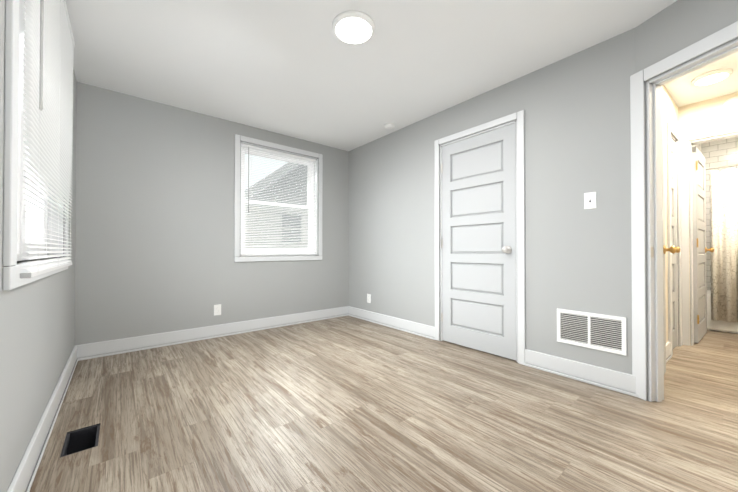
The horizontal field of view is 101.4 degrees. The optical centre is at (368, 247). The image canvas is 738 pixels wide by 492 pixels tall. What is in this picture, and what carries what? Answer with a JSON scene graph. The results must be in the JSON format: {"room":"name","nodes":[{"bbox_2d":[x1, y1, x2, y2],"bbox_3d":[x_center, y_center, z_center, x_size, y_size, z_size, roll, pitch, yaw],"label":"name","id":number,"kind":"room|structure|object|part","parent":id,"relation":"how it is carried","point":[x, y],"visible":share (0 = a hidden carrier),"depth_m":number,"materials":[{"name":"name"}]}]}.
{"room":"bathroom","nodes":[
{"label":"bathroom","id":0,"kind":"room"},
{"bbox_2d":[0,0,76,491],"bbox_3d":[-1.033,-0.250,0.659,0.180,2.400,4.880,0,-1,-40],"label":"wall","id":1,"kind":"structure","parent":0,"point":[37,331],"depth_m":1.26,"materials":[{"name":"grey paint"}]},
{"bbox_2d":[2,0,68,290],"bbox_3d":[-1.688,-0.650,1.483,0.178,1.583,1.440,0,-1,-40],"label":"window","id":2,"kind":"structure","parent":1,"relation":"in","point":[15,236],"depth_m":1.05,"materials":[{"name":"white plastic"}]},
{"bbox_3d":[-1.720,-0.643,1.457,0.094,1.409,1.252,0,-1,-40],"label":"frame","id":3,"kind":"part","parent":2,"relation":"part of","materials":[{"name":"white plastic"}]},
{"bbox_3d":[-1.718,-0.650,1.458,0.041,1.244,1.102,0,-1,-40],"label":"glass","id":4,"kind":"part","parent":2,"relation":"part of","materials":[{"name":"glass"}]},
{"bbox_2d":[20,0,74,277],"bbox_3d":[-1.602,-0.638,1.557,0.046,1.499,1.249,0,-1,-40],"label":"window blind","id":5,"kind":"object","parent":2,"relation":"attached to","point":[49,44],"visible":0.98,"depth_m":1.37,"materials":[{"name":"white plastic"}]},
{"bbox_2d":[7,345,77,491],"bbox_3d":[-1.012,0.885,0.783,0.024,0.132,4.700,0,-1,-40],"label":"baseboard","id":6,"kind":"structure","parent":1,"relation":"attached to","point":[24,476],"depth_m":1.42,"materials":[{"name":"white wood"}]},
{"bbox_2d":[75,82,348,344],"bbox_3d":[-1.493,-0.225,3.561,3.170,2.400,0.180,0,-1,-40],"label":"wall","id":7,"kind":"structure","parent":0,"point":[154,218],"depth_m":3.04,"materials":[{"name":"grey paint"}]},
{"bbox_2d":[77,306,347,360],"bbox_3d":[-1.401,0.908,3.495,2.880,0.132,0.024,0,-1,-40],"label":"baseboard","id":8,"kind":"structure","parent":7,"relation":"attached to","point":[107,348],"depth_m":3.15,"materials":[{"name":"white wood"}]},
{"bbox_2d":[214,304,220,315],"bbox_3d":[-1.653,0.678,3.299,0.072,0.117,0.009,0,-1,-40],"label":"electrical outlet","id":9,"kind":"object","parent":7,"relation":"attached to","point":[217,309],"visible":1,"depth_m":3.29,"materials":[{"name":"white plastic"}]},
{"bbox_2d":[234,134,322,261],"bbox_3d":[-1.130,-0.560,3.839,1.140,1.445,0.178,0,-1,-40],"label":"window","id":10,"kind":"structure","parent":7,"relation":"in","point":[318,181],"depth_m":3.80,"materials":[{"name":"white plastic"}]},
{"bbox_3d":[-1.156,-0.560,3.870,0.842,1.146,0.041,0,-1,-40],"label":"glass","id":11,"kind":"part","parent":10,"relation":"part of","materials":[{"name":"clear glass"}]},
{"bbox_2d":[241,143,315,255],"bbox_3d":[-1.102,-0.552,3.804,0.984,1.306,0.046,0,-1,-40],"label":"window blind","id":12,"kind":"object","parent":10,"relation":"attached to","point":[248,194],"visible":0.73,"depth_m":3.77,"materials":[{"name":"white plastic"}]},
{"bbox_3d":[-1.107,-0.543,3.811,0.742,1.268,0.027,0,-1,-40],"label":"cord","id":13,"kind":"part","parent":12,"relation":"part of","materials":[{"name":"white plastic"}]},
{"bbox_2d":[30,315,737,491],"bbox_3d":[1.406,0.968,2.782,6.900,0.001,5.500,0,-1,-40],"label":"floor","id":14,"kind":"structure","parent":0,"point":[348,403],"depth_m":1.67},
{"bbox_2d":[60,423,99,457],"bbox_3d":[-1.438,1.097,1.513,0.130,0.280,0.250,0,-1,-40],"label":"floor vent","id":15,"kind":"object","parent":14,"relation":"in","point":[79,440],"visible":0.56,"depth_m":1.59,"materials":[{"name":"grey metal"}]},
{"bbox_2d":[707,290,737,333],"bbox_3d":[4.510,0.764,3.456,0.620,0.420,0.980,0,-1,-40],"label":"bathtub","id":16,"kind":"object","parent":14,"relation":"on","point":[723,326],"depth_m":3.52,"materials":[{"name":"white ceramic"}]},
{"bbox_2d":[65,0,737,150],"bbox_3d":[1.407,-1.492,2.803,6.900,0.120,5.500,0,-1,-40],"label":"ceiling","id":17,"kind":"structure","parent":0,"point":[298,69],"depth_m":2.25,"materials":[{"name":"white paint"}]},
{"bbox_2d":[332,10,374,44],"bbox_3d":[-0.100,-1.426,1.972,0.280,0.027,0.280,0,-1,-40],"label":"ceiling light","id":18,"kind":"object","parent":17,"relation":"in","point":[353,27],"visible":0.98,"depth_m":1.94,"materials":[{"name":"white glass"}]},
{"bbox_2d":[384,123,394,128],"bbox_3d":[0.238,-1.407,3.510,0.124,0.038,0.124,0,-1,-40],"label":"smoke detector","id":19,"kind":"object","parent":17,"relation":"attached to","point":[389,125],"visible":1,"depth_m":3.47,"materials":[{"name":"white plastic"}]},
{"bbox_2d":[691,68,732,85],"bbox_3d":[2.865,-1.421,2.530,0.230,0.027,0.230,0,-1,-40],"label":"recessed light","id":20,"kind":"object","parent":17,"relation":"in","point":[712,77],"visible":0.96,"depth_m":2.50,"materials":[{"name":"white glass"}]},
{"bbox_2d":[349,28,635,374],"bbox_3d":[0.763,-0.228,3.233,0.110,2.400,3.200,0,-1,-40],"label":"wall","id":21,"kind":"structure","parent":0,"point":[575,107],"depth_m":2.38,"materials":[{"name":"grey paint"}]},
{"bbox_2d":[367,294,370,302],"bbox_3d":[-0.003,0.679,4.059,0.009,0.117,0.072,0,-1,-40],"label":"electrical outlet","id":22,"kind":"object","parent":21,"relation":"attached to","point":[368,298],"visible":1,"depth_m":4.04,"materials":[{"name":"white plastic"}]},
{"bbox_2d":[348,306,434,339],"bbox_3d":[0.195,0.911,3.805,0.024,0.132,1.580,0,-1,-40],"label":"baseboard","id":23,"kind":"structure","parent":21,"relation":"attached to","point":[424,330],"depth_m":3.65,"materials":[{"name":"white wood"}]},
{"bbox_2d":[441,164,442,321],"bbox_3d":[0.755,-0.054,3.152,0.012,1.640,0.032,0,-1,-40],"label":"closet door hinge","id":24,"kind":"object","parent":21,"relation":"attached to","point":[441,242],"visible":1,"depth_m":3.15,"materials":[{"name":"grey metal"}]},
{"bbox_2d":[442,123,516,359],"bbox_3d":[0.992,-0.052,2.850,0.103,2.018,0.762,0,-1,-40],"label":"closet door","id":25,"kind":"structure","parent":21,"relation":"in","point":[479,242],"depth_m":2.82,"materials":[{"name":"white wood"}]},
{"bbox_3d":[1.177,0.017,2.597,0.067,0.066,0.066,0,-1,-40],"label":"knob","id":26,"kind":"part","parent":25,"relation":"part of","materials":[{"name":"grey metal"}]},
{"bbox_2d":[434,110,525,364],"bbox_3d":[1.037,-0.086,2.888,0.129,2.110,0.920,0,-1,-40],"label":"trim","id":27,"kind":"structure","parent":21,"relation":"attached to","point":[520,228],"depth_m":2.56,"materials":[{"name":"white wood"}]},
{"bbox_2d":[525,349,637,396],"bbox_3d":[1.509,0.897,2.216,0.024,0.132,0.704,0,-1,-40],"label":"baseboard","id":28,"kind":"structure","parent":21,"relation":"attached to","point":[618,381],"depth_m":2.17,"materials":[{"name":"white wood"}]},
{"bbox_2d":[584,192,595,208],"bbox_3d":[1.574,-0.337,2.153,0.018,0.117,0.072,0,-1,-40],"label":"switch plate","id":29,"kind":"object","parent":21,"relation":"attached to","point":[589,200],"visible":1,"depth_m":2.15,"materials":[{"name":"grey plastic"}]},
{"bbox_2d":[557,308,626,355],"bbox_3d":[1.569,0.588,2.154,0.013,0.250,0.410,0,-1,-40],"label":"air vent","id":30,"kind":"object","parent":21,"relation":"in","point":[603,332],"visible":1,"depth_m":2.14,"materials":[{"name":"white metal"}]},
{"bbox_2d":[661,85,678,342],"bbox_3d":[2.481,-0.233,2.633,1.813,2.400,0.196,0,-1,-40],"label":"wall","id":31,"kind":"structure","parent":0,"point":[669,109],"depth_m":2.69,"materials":[{"name":"white paint"}]},
{"bbox_2d":[662,113,675,373],"bbox_3d":[2.097,-0.041,2.160,0.560,1.983,0.102,0,-1,-40],"label":"bedroom door","id":32,"kind":"structure","parent":31,"relation":"in","point":[671,249],"depth_m":2.31,"materials":[{"name":"white wood"}]},
{"bbox_3d":[2.274,0.014,2.283,0.066,0.066,0.067,0,-1,-40],"label":"knob","id":33,"kind":"part","parent":32,"relation":"part of","materials":[{"name":"gold metal"}]},
{"bbox_2d":[666,342,671,362],"bbox_3d":[2.251,0.898,2.367,1.055,0.132,0.074,0,-1,-40],"label":"baseboard","id":34,"kind":"structure","parent":31,"relation":"attached to","point":[668,351],"depth_m":2.62,"materials":[{"name":"white wood"}]},
{"bbox_2d":[666,121,681,354],"bbox_3d":[2.857,-0.081,2.901,0.540,2.100,0.151,0,-1,-40],"label":"door frame","id":35,"kind":"structure","parent":31,"relation":"attached to","point":[672,132],"depth_m":2.97,"materials":[{"name":"white wood"}]},
{"bbox_2d":[671,138,679,348],"bbox_3d":[2.889,-0.042,2.864,0.363,1.998,0.104,0,-1,-40],"label":"hall door","id":36,"kind":"structure","parent":31,"relation":"in","point":[674,275],"depth_m":2.92,"materials":[{"name":"white wood"}]},
{"bbox_2d":[635,0,737,400],"bbox_3d":[2.006,-0.246,1.161,0.110,2.400,1.750,0,-1,-15],"label":"wall","id":37,"kind":"structure","parent":0,"point":[674,27],"depth_m":1.76,"materials":[{"name":"grey paint"}]},
{"bbox_2d":[651,247,653,256],"bbox_3d":[1.776,0.028,1.893,0.026,0.065,0.002,0,-1,-15],"label":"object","id":38,"kind":"structure","parent":37,"relation":"attached to","point":[652,251],"depth_m":1.89,"materials":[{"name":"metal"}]},
{"bbox_2d":[630,21,737,401],"bbox_3d":[1.910,-0.089,1.528,0.146,2.092,0.974,0,-1,-15],"label":"door frame","id":39,"kind":"structure","parent":37,"relation":"attached to","point":[729,33],"depth_m":1.91,"materials":[{"name":"white wood"}]},
{"bbox_2d":[692,144,700,151],"bbox_3d":[3.909,-0.224,3.704,1.763,2.400,0.194,0,-1,-40],"label":"wall","id":40,"kind":"structure","parent":0,"point":[698,146],"depth_m":3.90,"materials":[{"name":"paint"}]},
{"bbox_2d":[692,146,713,342],"bbox_3d":[3.593,-0.034,3.244,0.721,1.988,0.132,0,-1,-40],"label":"bathroom door","id":41,"kind":"structure","parent":40,"relation":"in","point":[701,249],"depth_m":3.18,"materials":[{"name":"white wood"}]},
{"bbox_3d":[3.310,-0.055,3.046,0.032,1.640,0.012,0,-1,-40],"label":"bathroom door hinge","id":42,"kind":"part","parent":41,"relation":"part of","materials":[{"name":"white wood"}]},
{"bbox_3d":[3.836,0.024,3.403,0.066,0.066,0.068,0,-1,-40],"label":"knob","id":43,"kind":"part","parent":41,"relation":"part of","materials":[{"name":"gold metal"}]},
{"bbox_2d":[705,164,737,169],"bbox_3d":[4.196,-0.923,3.269,0.044,0.044,1.100,0,-1,-40],"label":"shower curtain rod","id":44,"kind":"object","parent":40,"relation":"attached to","point":[724,166],"visible":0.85,"depth_m":3.45,"materials":[{"name":"grey metal"}]},
{"bbox_2d":[710,168,737,321],"bbox_3d":[4.256,-0.033,3.183,0.097,1.730,0.872,0,-1,-40],"label":"shower curtain","id":45,"kind":"object","parent":44,"relation":"hanging from","point":[724,233],"visible":1,"depth_m":3.44,"materials":[{"name":"white fabric"}]},
{"bbox_2d":[678,92,737,345],"bbox_3d":[3.521,-0.233,2.692,0.110,2.400,1.090,0,-1,-40],"label":"wall","id":46,"kind":"structure","parent":0,"point":[706,115],"depth_m":2.94,"materials":[{"name":"paint"}]},
{"bbox_2d":[680,124,737,345],"bbox_3d":[3.479,-0.082,2.740,0.146,2.100,0.920,0,-1,-40],"label":"door frame","id":47,"kind":"structure","parent":46,"relation":"attached to","point":[686,233],"depth_m":3.01,"materials":[{"name":"white wood"}]},
{"bbox_2d":[722,96,737,113],"bbox_3d":[3.361,-1.317,2.776,0.040,0.150,0.150,0,-1,-40],"label":"smoke detector","id":48,"kind":"object","parent":46,"relation":"attached to","point":[730,106],"visible":1,"depth_m":2.78,"materials":[{"name":"white plastic"}]},
{"bbox_2d":[701,137,737,290],"bbox_3d":[4.791,-0.224,3.729,0.110,2.400,1.070,0,-1,-40],"label":"wall","id":49,"kind":"structure","parent":0,"point":[723,152],"depth_m":3.98,"materials":[{"name":"tile"}]},
{"label":"outside","id":50,"kind":"structure","parent":0,"visible":0},
{"bbox_3d":[-6.533,4.109,7.414,60.000,0.200,60.000,0,-1,-40],"label":"ground","id":51,"kind":"structure","parent":50,"visible":0},
{"bbox_2d":[245,162,307,247],"bbox_3d":[-5.157,-1.163,9.798,13.100,10.384,6.150,0,-1,-40],"label":"neighbouring house","id":52,"kind":"structure","parent":51,"relation":"on","point":[283,179],"depth_m":8.28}
]}

